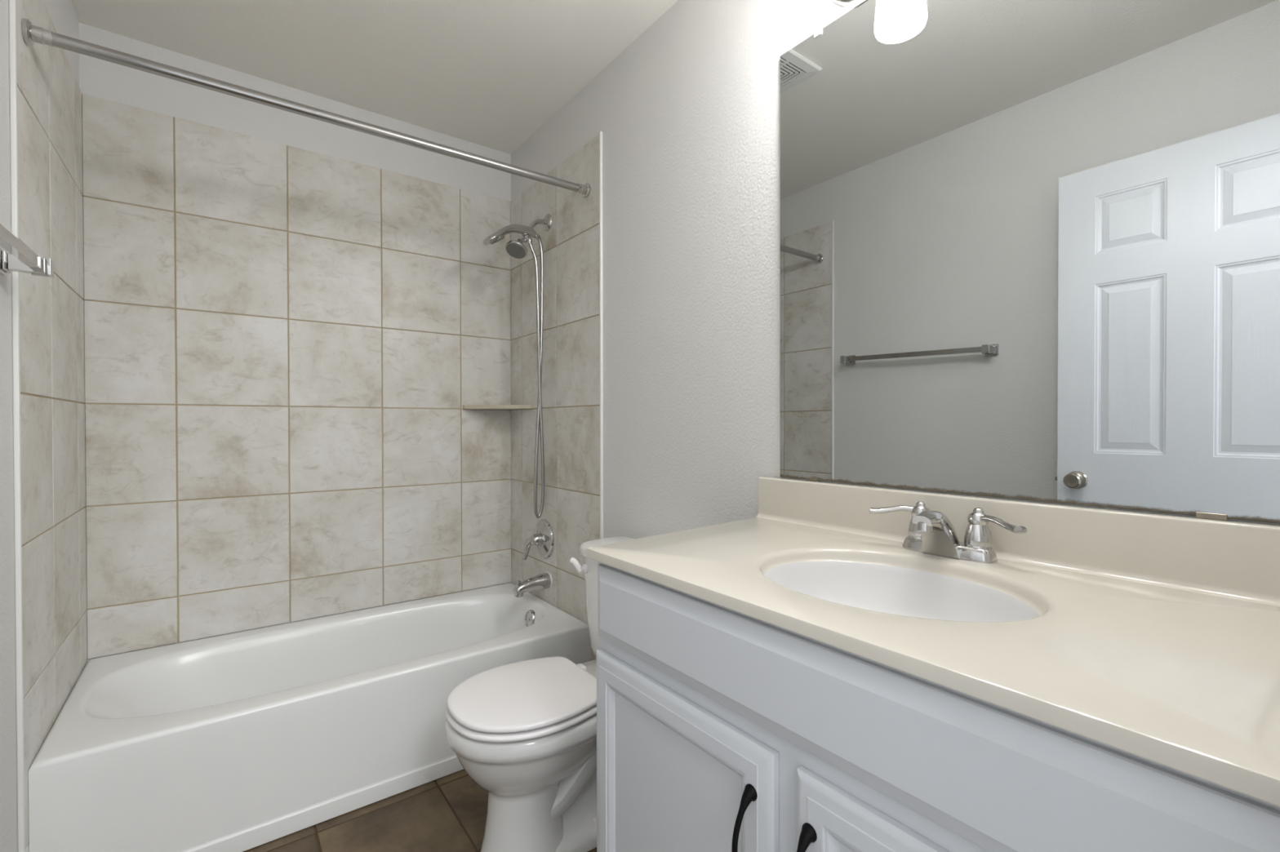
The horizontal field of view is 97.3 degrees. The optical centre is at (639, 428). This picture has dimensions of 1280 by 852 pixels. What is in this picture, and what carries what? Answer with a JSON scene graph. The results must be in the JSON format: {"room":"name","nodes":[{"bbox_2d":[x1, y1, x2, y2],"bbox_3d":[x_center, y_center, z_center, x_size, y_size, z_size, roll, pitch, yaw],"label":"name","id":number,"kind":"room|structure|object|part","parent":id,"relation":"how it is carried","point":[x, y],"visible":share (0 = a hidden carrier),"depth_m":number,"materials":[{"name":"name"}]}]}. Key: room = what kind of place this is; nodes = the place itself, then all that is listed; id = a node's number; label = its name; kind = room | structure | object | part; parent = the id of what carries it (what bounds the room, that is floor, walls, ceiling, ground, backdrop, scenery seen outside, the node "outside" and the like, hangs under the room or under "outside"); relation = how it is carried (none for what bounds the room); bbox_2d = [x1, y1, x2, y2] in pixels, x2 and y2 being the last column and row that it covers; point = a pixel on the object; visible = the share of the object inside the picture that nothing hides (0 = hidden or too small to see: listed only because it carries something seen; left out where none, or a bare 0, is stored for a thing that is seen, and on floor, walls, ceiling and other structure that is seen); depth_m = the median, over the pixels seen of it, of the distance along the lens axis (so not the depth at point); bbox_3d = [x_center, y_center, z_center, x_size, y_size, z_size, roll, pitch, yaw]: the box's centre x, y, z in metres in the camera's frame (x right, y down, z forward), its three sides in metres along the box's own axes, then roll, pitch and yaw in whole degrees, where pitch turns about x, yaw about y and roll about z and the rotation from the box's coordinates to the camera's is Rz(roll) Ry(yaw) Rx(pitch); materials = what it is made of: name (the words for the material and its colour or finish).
{"room":"bathroom","nodes":[
{"label":"bathroom","id":0,"kind":"room"},
{"bbox_2d":[0,0,87,851],"bbox_3d":[-1.101,-0.089,0.785,0.120,2.475,2.847,0,1,-37],"label":"wall","id":1,"kind":"structure","parent":0,"point":[50,121],"depth_m":1.41,"materials":[{"name":"tile"}]},
{"bbox_2d":[8,0,25,851],"bbox_3d":[-1.364,0.022,1.233,0.010,2.246,0.012,0,1,-37],"label":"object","id":2,"kind":"structure","parent":1,"relation":"attached to","point":[12,3],"depth_m":1.23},
{"bbox_2d":[0,223,53,277],"bbox_3d":[-1.070,-0.329,0.896,0.079,0.067,0.722,0,1,-37],"label":"towel bar","id":3,"kind":"object","parent":1,"relation":"attached to","point":[21,259],"visible":1,"depth_m":1.13,"materials":[{"name":"silver metal"}]},
{"bbox_3d":[-1.274,-0.340,1.161,0.071,0.048,0.052,0,1,-37],"label":"post","id":4,"kind":"part","parent":3,"relation":"part of","materials":[{"name":"silver metal"}]},
{"bbox_2d":[21,17,591,197],"bbox_3d":[-0.808,-0.917,1.736,1.500,0.055,0.053,0,1,-36],"label":"shower curtain rod","id":5,"kind":"object","parent":1,"relation":"attached to","point":[31,33],"visible":1,"depth_m":1.55,"materials":[{"name":"silver metal"}]},
{"bbox_2d":[78,22,511,662],"bbox_3d":[-1.270,-0.102,2.359,1.514,2.475,0.127,0,1,-37],"label":"wall","id":6,"kind":"structure","parent":0,"point":[291,321],"depth_m":2.17,"materials":[{"name":"tile"}]},
{"bbox_2d":[462,404,533,409],"bbox_3d":[-0.654,-0.099,2.589,0.237,0.017,0.242,0,1,-37],"label":"corner shelf","id":7,"kind":"object","parent":6,"relation":"attached to","point":[472,406],"visible":1,"depth_m":2.56,"materials":[{"name":"stone"}]},
{"bbox_2d":[71,0,678,154],"bbox_3d":[-0.455,-1.381,1.260,1.740,0.100,2.847,0,1,-37],"label":"ceiling","id":8,"kind":"structure","parent":0,"point":[490,73],"depth_m":1.96,"materials":[{"name":"paint"}]},
{"bbox_2d":[243,769,596,851],"bbox_3d":[-0.215,1.196,0.967,1.740,0.100,3.620,0,1,-37],"label":"floor","id":9,"kind":"structure","parent":0,"point":[448,813],"depth_m":1.61,"materials":[{"name":"tile"}]},
{"bbox_2d":[28,583,590,851],"bbox_3d":[-1.008,0.948,2.021,1.499,0.375,0.738,0,1,-37],"label":"bathtub","id":10,"kind":"object","parent":9,"relation":"on","point":[242,741],"visible":0.92,"depth_m":1.67,"materials":[{"name":"ceramic"}]},
{"bbox_3d":[-0.471,0.822,2.423,0.025,0.081,0.080,0,1,-37],"label":"overflow plate","id":11,"kind":"part","parent":10,"relation":"part of","materials":[{"name":"silver metal"}]},
{"bbox_2d":[444,536,635,851],"bbox_3d":[-0.200,0.756,1.607,0.691,0.765,0.431,0,1,-37],"label":"toilet","id":12,"kind":"object","parent":9,"relation":"on","point":[524,732],"visible":0.64,"depth_m":1.45,"materials":[{"name":"ceramic"}]},
{"bbox_3d":[-0.311,0.734,1.523,0.404,0.014,0.379,0,1,-37],"label":"seat","id":13,"kind":"part","parent":12,"relation":"part of","materials":[{"name":"plastic"}]},
{"bbox_3d":[-0.311,0.711,1.523,0.394,0.018,0.370,0,1,-37],"label":"lid","id":14,"kind":"part","parent":12,"relation":"part of","materials":[{"name":"plastic"}]},
{"bbox_3d":[-0.193,0.444,1.813,0.070,0.052,0.026,0,1,34],"label":"flush lever","id":15,"kind":"part","parent":12,"relation":"part of","materials":[{"name":"plastic"}]},
{"bbox_3d":[-0.011,0.579,1.747,0.206,0.336,0.404,0,1,-37],"label":"tank","id":16,"kind":"part","parent":12,"relation":"part of","materials":[{"name":"ceramic"}]},
{"bbox_3d":[-0.013,0.392,1.744,0.223,0.040,0.430,0,1,-37],"label":"tank lid","id":17,"kind":"part","parent":12,"relation":"part of","materials":[{"name":"ceramic"}]},
{"bbox_2d":[596,562,1279,851],"bbox_3d":[0.396,0.701,0.892,0.604,0.888,0.928,0,1,-37],"label":"vanity cabinet","id":18,"kind":"object","parent":9,"relation":"on","point":[720,729],"visible":0.99,"depth_m":0.68,"materials":[{"name":"paint"}]},
{"bbox_3d":[0.048,0.731,0.929,0.018,0.594,0.439,0,1,-37],"label":"cabinet door","id":19,"kind":"part","parent":18,"relation":"part of","materials":[{"name":"paint"}]},
{"bbox_3d":[0.139,0.563,0.762,0.038,0.149,0.021,0,1,-37],"label":"handle","id":20,"kind":"part","parent":18,"relation":"part of","materials":[{"name":"black metal"}]},
{"bbox_3d":[0.196,0.563,0.686,0.038,0.149,0.021,0,1,-37],"label":"handle","id":21,"kind":"part","parent":18,"relation":"part of","materials":[{"name":"black metal"}]},
{"bbox_3d":[0.334,0.734,0.549,0.018,0.594,0.439,0,1,-37],"label":"cabinet door","id":22,"kind":"part","parent":18,"relation":"part of","materials":[{"name":"paint"}]},
{"bbox_2d":[585,476,1279,808],"bbox_3d":[0.394,0.253,0.916,0.575,0.244,0.998,0,1,-37],"label":"countertop","id":23,"kind":"structure","parent":18,"relation":"on","point":[1155,638],"depth_m":0.77,"materials":[{"name":"stone"}]},
{"bbox_2d":[764,561,1039,622],"bbox_3d":[0.390,0.316,0.894,0.331,0.118,0.407,0,1,-37],"label":"sink basin","id":24,"kind":"object","parent":23,"relation":"in","point":[917,589],"depth_m":1.01,"materials":[{"name":"ceramic"}]},
{"bbox_2d":[869,501,1026,563],"bbox_3d":[0.542,0.187,1.025,0.126,0.091,0.277,0,1,-37],"label":"sink faucet","id":25,"kind":"object","parent":23,"relation":"on","point":[929,531],"visible":1,"depth_m":1.00,"materials":[{"name":"silver metal"}]},
{"bbox_3d":[0.511,0.176,1.105,0.116,0.070,0.045,0,1,25],"label":"tap handle","id":26,"kind":"part","parent":25,"relation":"part of","materials":[{"name":"silver metal"}]},
{"bbox_3d":[0.539,0.190,1.022,0.119,0.085,0.069,0,1,-37],"label":"spout","id":27,"kind":"part","parent":25,"relation":"part of","materials":[{"name":"silver metal"}]},
{"bbox_3d":[0.572,0.221,1.047,0.053,0.023,0.162,0,1,-37],"label":"plate","id":28,"kind":"part","parent":25,"relation":"part of","materials":[{"name":"silver metal"}]},
{"bbox_3d":[0.611,0.177,0.972,0.045,0.070,0.116,0,0,-9],"label":"tap handle","id":29,"kind":"part","parent":25,"relation":"part of","materials":[{"name":"silver metal"}]},
{"bbox_2d":[510,0,1279,661],"bbox_3d":[0.195,-0.099,1.758,0.120,2.475,2.847,0,1,-37],"label":"wall","id":30,"kind":"structure","parent":0,"point":[687,114],"depth_m":1.83,"materials":[{"name":"paint"}]},
{"bbox_2d":[483,213,551,518],"bbox_3d":[-0.497,-0.271,2.334,0.303,1.314,0.109,-1,1,-42],"label":"shower","id":31,"kind":"object","parent":30,"relation":"attached to","point":[517,249],"visible":1,"depth_m":2.39,"materials":[{"name":"silver metal"}]},
{"bbox_3d":[-0.440,-0.871,2.410,0.092,0.064,0.025,0,1,-37],"label":"shower arm","id":32,"kind":"part","parent":31,"relation":"part of","materials":[{"name":"silver metal"}]},
{"bbox_2d":[512,571,551,597],"bbox_3d":[-0.465,0.667,2.412,0.158,0.082,0.077,0,1,-37],"label":"tub spout","id":33,"kind":"object","parent":30,"relation":"attached to","point":[543,581],"visible":1,"depth_m":2.40,"materials":[{"name":"silver metal"}]},
{"bbox_2d":[522,519,554,559],"bbox_3d":[-0.455,0.489,2.455,0.087,0.178,0.172,0,1,-37],"label":"shower valve","id":34,"kind":"object","parent":30,"relation":"attached to","point":[543,540],"visible":1,"depth_m":2.44,"materials":[{"name":"silver metal"}]},
{"bbox_3d":[-0.468,0.518,2.460,0.072,0.120,0.080,0,1,-37],"label":"valve lever","id":35,"kind":"part","parent":34,"relation":"part of","materials":[{"name":"silver metal"}]},
{"bbox_2d":[599,131,603,538],"bbox_3d":[-0.145,0.013,2.113,0.011,2.246,0.011,0,1,-37],"label":"trim","id":36,"kind":"structure","parent":30,"relation":"attached to","point":[601,282],"depth_m":2.11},
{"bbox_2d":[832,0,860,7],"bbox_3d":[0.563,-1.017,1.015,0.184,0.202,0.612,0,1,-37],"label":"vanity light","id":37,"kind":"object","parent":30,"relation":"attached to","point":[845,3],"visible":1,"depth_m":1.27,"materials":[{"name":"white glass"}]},
{"bbox_2d":[755,476,1279,607],"bbox_3d":[0.611,0.183,1.076,0.033,0.106,0.994,0,1,-37],"label":"backsplash","id":38,"kind":"structure","parent":30,"relation":"attached to","point":[1233,560],"depth_m":0.91,"materials":[{"name":"stone"}]},
{"bbox_2d":[779,0,1279,523],"bbox_3d":[0.639,-0.417,1.063,0.012,1.094,0.937,0,1,-37],"label":"wall mirror","id":39,"kind":"object","parent":30,"relation":"attached to","point":[1029,250],"visible":1,"depth_m":0.98,"materials":[{"name":"silver mirror"}]}
]}

